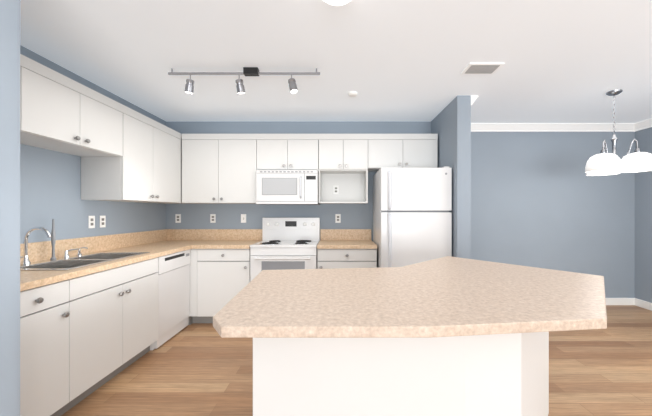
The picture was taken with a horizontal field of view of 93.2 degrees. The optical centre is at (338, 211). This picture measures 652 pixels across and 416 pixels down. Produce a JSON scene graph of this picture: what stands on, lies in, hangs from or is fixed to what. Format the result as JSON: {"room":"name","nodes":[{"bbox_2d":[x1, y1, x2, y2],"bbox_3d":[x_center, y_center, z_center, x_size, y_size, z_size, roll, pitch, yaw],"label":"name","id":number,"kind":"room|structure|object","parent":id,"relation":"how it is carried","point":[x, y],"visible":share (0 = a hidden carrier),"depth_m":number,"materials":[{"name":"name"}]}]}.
{"room":"kitchen","nodes":[
{"label":"kitchen","id":0,"kind":"room"},
{"bbox_2d":[0,0,19,415],"bbox_3d":[-1.927,0.040,1.426,0.765,2.500,0.132,0,0,0],"label":"wall","id":1,"kind":"structure","parent":0,"point":[9,207],"depth_m":1.45,"materials":[{"name":"blue paint"}]},
{"bbox_2d":[20,45,165,243],"bbox_3d":[-2.380,0.040,0.700,0.140,2.500,7.400,0,0,0],"label":"wall","id":2,"kind":"structure","parent":0,"point":[50,185],"depth_m":2.60,"materials":[{"name":"blue paint"}]},
{"bbox_2d":[20,54,123,157],"bbox_3d":[-2.119,-0.728,2.123,0.378,0.465,1.254,0,0,0],"label":"upper cabinet","id":3,"kind":"object","parent":2,"relation":"attached to","point":[58,113],"depth_m":2.21,"materials":[{"name":"white wood"}]},
{"bbox_2d":[88,216,94,227],"bbox_3d":[-2.304,0.093,2.869,0.008,0.115,0.070,0,0,0],"label":"electrical outlet","id":4,"kind":"object","parent":2,"relation":"attached to","point":[91,221],"visible":1,"depth_m":2.86,"materials":[{"name":"white plastic"}]},
{"bbox_2d":[100,216,105,227],"bbox_3d":[-2.304,0.093,3.002,0.008,0.115,0.070,0,0,0],"label":"electrical outlet","id":5,"kind":"object","parent":2,"relation":"attached to","point":[102,221],"visible":1,"depth_m":3.00,"materials":[{"name":"white plastic"}]},
{"bbox_2d":[81,105,179,203],"bbox_3d":[-2.119,-0.535,3.207,0.378,0.850,0.906,0,0,0],"label":"upper cabinet","id":6,"kind":"object","parent":2,"relation":"attached to","point":[125,153],"depth_m":2.98,"materials":[{"name":"white wood"}]},
{"bbox_2d":[180,134,189,203],"bbox_3d":[-2.119,-0.535,3.889,0.378,0.850,0.458,0,0,0],"label":"upper cabinet","id":7,"kind":"object","parent":2,"relation":"attached to","point":[180,134],"depth_m":3.81,"materials":[{"name":"white wood"}]},
{"bbox_2d":[166,122,430,240],"bbox_3d":[-0.540,0.040,4.195,3.820,2.500,0.150,0,0,0],"label":"wall","id":8,"kind":"structure","parent":0,"point":[228,216],"depth_m":4.12,"materials":[{"name":"blue paint"}]},
{"bbox_2d":[175,214,180,222],"bbox_3d":[-2.150,0.086,4.114,0.070,0.115,0.008,0,0,0],"label":"electrical outlet","id":9,"kind":"object","parent":8,"relation":"attached to","point":[177,218],"visible":1,"depth_m":4.11,"materials":[{"name":"white plastic"}]},
{"bbox_2d":[210,214,215,222],"bbox_3d":[-1.684,0.086,4.114,0.070,0.115,0.008,0,0,0],"label":"electrical outlet","id":10,"kind":"object","parent":8,"relation":"attached to","point":[212,218],"visible":1,"depth_m":4.11,"materials":[{"name":"white plastic"}]},
{"bbox_2d":[182,134,257,203],"bbox_3d":[-1.468,-0.535,3.944,0.919,0.850,0.348,0,0,0],"label":"upper cabinet","id":11,"kind":"object","parent":8,"relation":"attached to","point":[219,168],"depth_m":3.77,"materials":[{"name":"white wood"}]},
{"bbox_2d":[241,214,245,222],"bbox_3d":[-1.275,0.086,4.110,0.070,0.115,0.016,0,0,0],"label":"switch plate","id":12,"kind":"object","parent":8,"relation":"attached to","point":[243,218],"visible":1,"depth_m":4.11,"materials":[{"name":"white plastic"}]},
{"bbox_2d":[258,134,317,169],"bbox_3d":[-0.630,-0.735,3.944,0.758,0.450,0.348,0,0,0],"label":"upper cabinet","id":13,"kind":"object","parent":8,"relation":"attached to","point":[275,151],"depth_m":3.77,"materials":[{"name":"white wood"}]},
{"bbox_2d":[256,170,319,204],"bbox_3d":[-0.629,-0.299,3.890,0.748,0.414,0.456,0,0,0],"label":"microwave","id":14,"kind":"object","parent":13,"relation":"attached to","point":[287,187],"visible":1,"depth_m":3.71,"materials":[{"name":"white plastic"}]},
{"bbox_2d":[335,214,340,222],"bbox_3d":[-0.013,0.086,4.114,0.070,0.115,0.008,0,0,0],"label":"electrical outlet","id":15,"kind":"object","parent":8,"relation":"attached to","point":[337,218],"visible":1,"depth_m":4.11,"materials":[{"name":"white plastic"}]},
{"bbox_2d":[318,134,369,173],"bbox_3d":[0.052,-0.735,3.944,0.606,0.450,0.348,0,0,0],"label":"upper cabinet","id":16,"kind":"object","parent":8,"relation":"attached to","point":[337,153],"depth_m":3.77,"materials":[{"name":"white wood"}]},
{"bbox_2d":[333,186,338,193],"bbox_3d":[-0.040,-0.295,4.101,0.070,0.115,0.008,0,0,0],"label":"outlet","id":17,"kind":"object","parent":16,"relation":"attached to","point":[335,189],"visible":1,"depth_m":4.10,"materials":[{"name":"white plastic"}]},
{"bbox_2d":[370,134,437,171],"bbox_3d":[0.782,-0.735,3.944,0.855,0.450,0.348,0,0,0],"label":"upper cabinet","id":18,"kind":"object","parent":8,"relation":"attached to","point":[386,150],"depth_m":3.77,"materials":[{"name":"white wood"}]},
{"bbox_2d":[20,0,651,122],"bbox_3d":[0.700,-1.260,0.850,8.000,0.100,7.700,0,0,0],"label":"ceiling","id":19,"kind":"structure","parent":0,"point":[569,61],"depth_m":2.38,"materials":[{"name":"white paint"}]},
{"bbox_2d":[168,67,319,93],"bbox_3d":[-0.800,-1.107,2.604,1.280,0.204,0.098,0,0,0],"label":"track light","id":20,"kind":"object","parent":19,"relation":"attached to","point":[240,88],"visible":1,"depth_m":2.59,"materials":[{"name":"silver metal"}]},
{"bbox_2d":[323,0,350,5],"bbox_3d":[-0.010,-1.163,1.620,0.250,0.092,0.250,0,0,0],"label":"dome ceiling light","id":21,"kind":"object","parent":19,"relation":"attached to","point":[336,2],"visible":1,"depth_m":1.65,"materials":[{"name":"white glass"}]},
{"bbox_2d":[348,91,357,96],"bbox_3d":[0.142,-1.194,3.130,0.100,0.032,0.100,0,0,0],"label":"smoke detector","id":22,"kind":"object","parent":19,"relation":"attached to","point":[352,93],"visible":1,"depth_m":3.10,"materials":[{"name":"white plastic"}]},
{"bbox_2d":[461,63,503,73],"bbox_3d":[1.200,-1.203,2.588,0.280,0.013,0.190,0,0,0],"label":"ceiling vent","id":23,"kind":"object","parent":19,"relation":"in","point":[481,68],"visible":1,"depth_m":2.57,"materials":[{"name":"white metal"}]},
{"bbox_2d":[585,89,651,175],"bbox_3d":[2.755,-0.805,3.129,0.570,0.810,0.557,0,0,0],"label":"chandelier","id":24,"kind":"object","parent":19,"relation":"hanging from","point":[603,162],"visible":1,"depth_m":2.98,"materials":[{"name":"white glass"}]},
{"bbox_2d":[61,305,651,415],"bbox_3d":[0.700,1.340,0.850,8.000,0.100,7.700,0,0,0],"label":"floor","id":25,"kind":"structure","parent":0,"point":[199,369],"depth_m":2.41,"materials":[{"name":"brown wood"}]},
{"bbox_2d":[20,278,75,415],"bbox_3d":[-1.994,0.853,1.717,0.628,0.874,0.442,0,0,0],"label":"base cabinet","id":26,"kind":"object","parent":25,"relation":"on","point":[47,312],"depth_m":1.78,"materials":[{"name":"white wood"}]},
{"bbox_2d":[76,258,157,403],"bbox_3d":[-1.994,0.853,2.382,0.628,0.874,0.968,0,0,0],"label":"base cabinet","id":27,"kind":"object","parent":25,"relation":"on","point":[83,337],"depth_m":2.29,"materials":[{"name":"white wood"}]},
{"bbox_2d":[20,229,191,290],"bbox_3d":[-1.978,0.322,2.807,0.660,0.184,2.622,0,0,0],"label":"countertop","id":28,"kind":"structure","parent":27,"relation":"on","point":[158,243],"depth_m":2.73,"materials":[{"name":"stone"}]},
{"bbox_2d":[20,219,87,264],"bbox_3d":[-2.132,0.210,2.332,0.203,0.315,0.607,0,0,0],"label":"faucet","id":29,"kind":"object","parent":28,"relation":"on","point":[25,257],"visible":0.88,"depth_m":2.18,"materials":[{"name":"silver metal"}]},
{"bbox_2d":[20,252,149,269],"bbox_3d":[-1.998,0.465,2.400,0.527,0.192,0.860,0,0,0],"label":"sink","id":30,"kind":"object","parent":28,"relation":"in","point":[80,261],"visible":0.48,"depth_m":2.38,"materials":[{"name":"silver metal"}]},
{"bbox_2d":[150,249,189,349],"bbox_3d":[-1.993,0.854,3.178,0.630,0.872,0.616,0,0,0],"label":"dishwasher","id":31,"kind":"object","parent":25,"relation":"on","point":[173,272],"visible":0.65,"depth_m":3.12,"materials":[{"name":"white plastic"}]},
{"bbox_2d":[189,249,196,324],"bbox_3d":[-1.960,0.853,3.804,0.695,0.874,0.628,0,0,0],"label":"base cabinet","id":32,"kind":"object","parent":25,"relation":"on","point":[193,252],"depth_m":3.49,"materials":[{"name":"white wood"}]},
{"bbox_2d":[197,249,250,322],"bbox_3d":[-1.311,0.853,3.804,0.602,0.874,0.628,0,0,0],"label":"base cabinet","id":33,"kind":"object","parent":25,"relation":"on","point":[219,279],"depth_m":3.49,"materials":[{"name":"white wood"}]},
{"bbox_2d":[192,229,262,248],"bbox_3d":[-1.329,0.322,3.782,0.637,0.184,0.672,0,0,0],"label":"countertop","id":34,"kind":"structure","parent":33,"relation":"on","point":[201,238],"depth_m":4.10,"materials":[{"name":"stone"}]},
{"bbox_2d":[250,218,319,281],"bbox_3d":[-0.629,0.682,3.760,0.750,1.215,0.695,0,0,0],"label":"range","id":35,"kind":"object","parent":25,"relation":"on","point":[288,243],"visible":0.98,"depth_m":3.50,"materials":[{"name":"white metal"}]},
{"bbox_2d":[317,249,376,268],"bbox_3d":[0.091,0.853,3.788,0.677,0.874,0.660,0,0,0],"label":"base cabinet","id":36,"kind":"object","parent":25,"relation":"on","point":[344,258],"visible":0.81,"depth_m":3.49,"materials":[{"name":"white wood"}]},
{"bbox_2d":[317,229,376,248],"bbox_3d":[0.091,0.322,3.794,0.677,0.184,0.648,0,0,0],"label":"countertop","id":37,"kind":"structure","parent":36,"relation":"on","point":[345,238],"depth_m":4.10,"materials":[{"name":"stone"}]},
{"bbox_2d":[253,332,548,415],"bbox_3d":[0.481,0.852,1.891,1.729,0.876,1.282,0,0,0],"label":"kitchen island","id":38,"kind":"object","parent":25,"relation":"on","point":[492,375],"visible":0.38,"depth_m":1.25,"materials":[{"name":"white paint"}]},
{"bbox_2d":[213,256,606,337],"bbox_3d":[0.528,0.394,1.816,2.047,0.038,1.615,0,0,0],"label":"island countertop","id":39,"kind":"structure","parent":38,"relation":"on","point":[448,296],"depth_m":1.28,"materials":[{"name":"stone"}]},
{"bbox_2d":[373,167,451,267],"bbox_3d":[0.830,0.401,3.652,0.756,1.779,0.865,0,0,0],"label":"refrigerator","id":40,"kind":"object","parent":25,"relation":"on","point":[412,217],"visible":0.6,"depth_m":3.30,"materials":[{"name":"white metal"}]},
{"bbox_2d":[431,96,470,258],"bbox_3d":[1.300,0.040,3.660,0.140,2.500,0.920,0,0,0],"label":"wall","id":41,"kind":"structure","parent":0,"point":[451,124],"depth_m":3.20,"materials":[{"name":"blue paint"}]},
{"bbox_2d":[471,96,477,105],"bbox_3d":[1.409,-1.161,3.685,0.078,0.097,0.970,0,0,0],"label":"crown molding","id":42,"kind":"structure","parent":41,"relation":"attached to","point":[473,98],"depth_m":3.20,"materials":[{"name":"white wood"}]},
{"bbox_2d":[471,132,634,297],"bbox_3d":[0.895,0.040,4.340,6.690,2.500,0.140,0,0,0],"label":"wall","id":43,"kind":"structure","parent":0,"point":[540,200],"depth_m":4.27,"materials":[{"name":"blue paint"}]},
{"bbox_2d":[471,123,633,131],"bbox_3d":[2.690,-1.161,4.231,2.640,0.097,0.078,0,0,0],"label":"crown molding","id":44,"kind":"structure","parent":43,"relation":"attached to","point":[557,127],"depth_m":4.23,"materials":[{"name":"white wood"}]},
{"bbox_2d":[605,298,633,304],"bbox_3d":[2.725,1.240,4.263,2.710,0.100,0.015,0,0,0],"label":"baseboard","id":45,"kind":"structure","parent":43,"relation":"attached to","point":[631,301],"depth_m":4.26,"materials":[{"name":"white wood"}]},
{"bbox_2d":[635,127,651,302],"bbox_3d":[4.170,0.040,0.635,0.140,2.500,7.270,0,0,0],"label":"wall","id":46,"kind":"structure","parent":0,"point":[643,234],"depth_m":4.15,"materials":[{"name":"blue paint"}]},
{"bbox_2d":[633,118,651,131],"bbox_3d":[4.061,-1.161,0.635,0.078,0.097,7.270,0,0,0],"label":"crown molding","id":47,"kind":"structure","parent":46,"relation":"attached to","point":[644,124],"depth_m":4.10,"materials":[{"name":"white wood"}]},
{"bbox_2d":[634,298,651,310],"bbox_3d":[4.092,1.240,0.635,0.015,0.100,7.270,0,0,0],"label":"baseboard","id":48,"kind":"structure","parent":46,"relation":"attached to","point":[637,302],"depth_m":4.13,"materials":[{"name":"white wood"}]}
]}

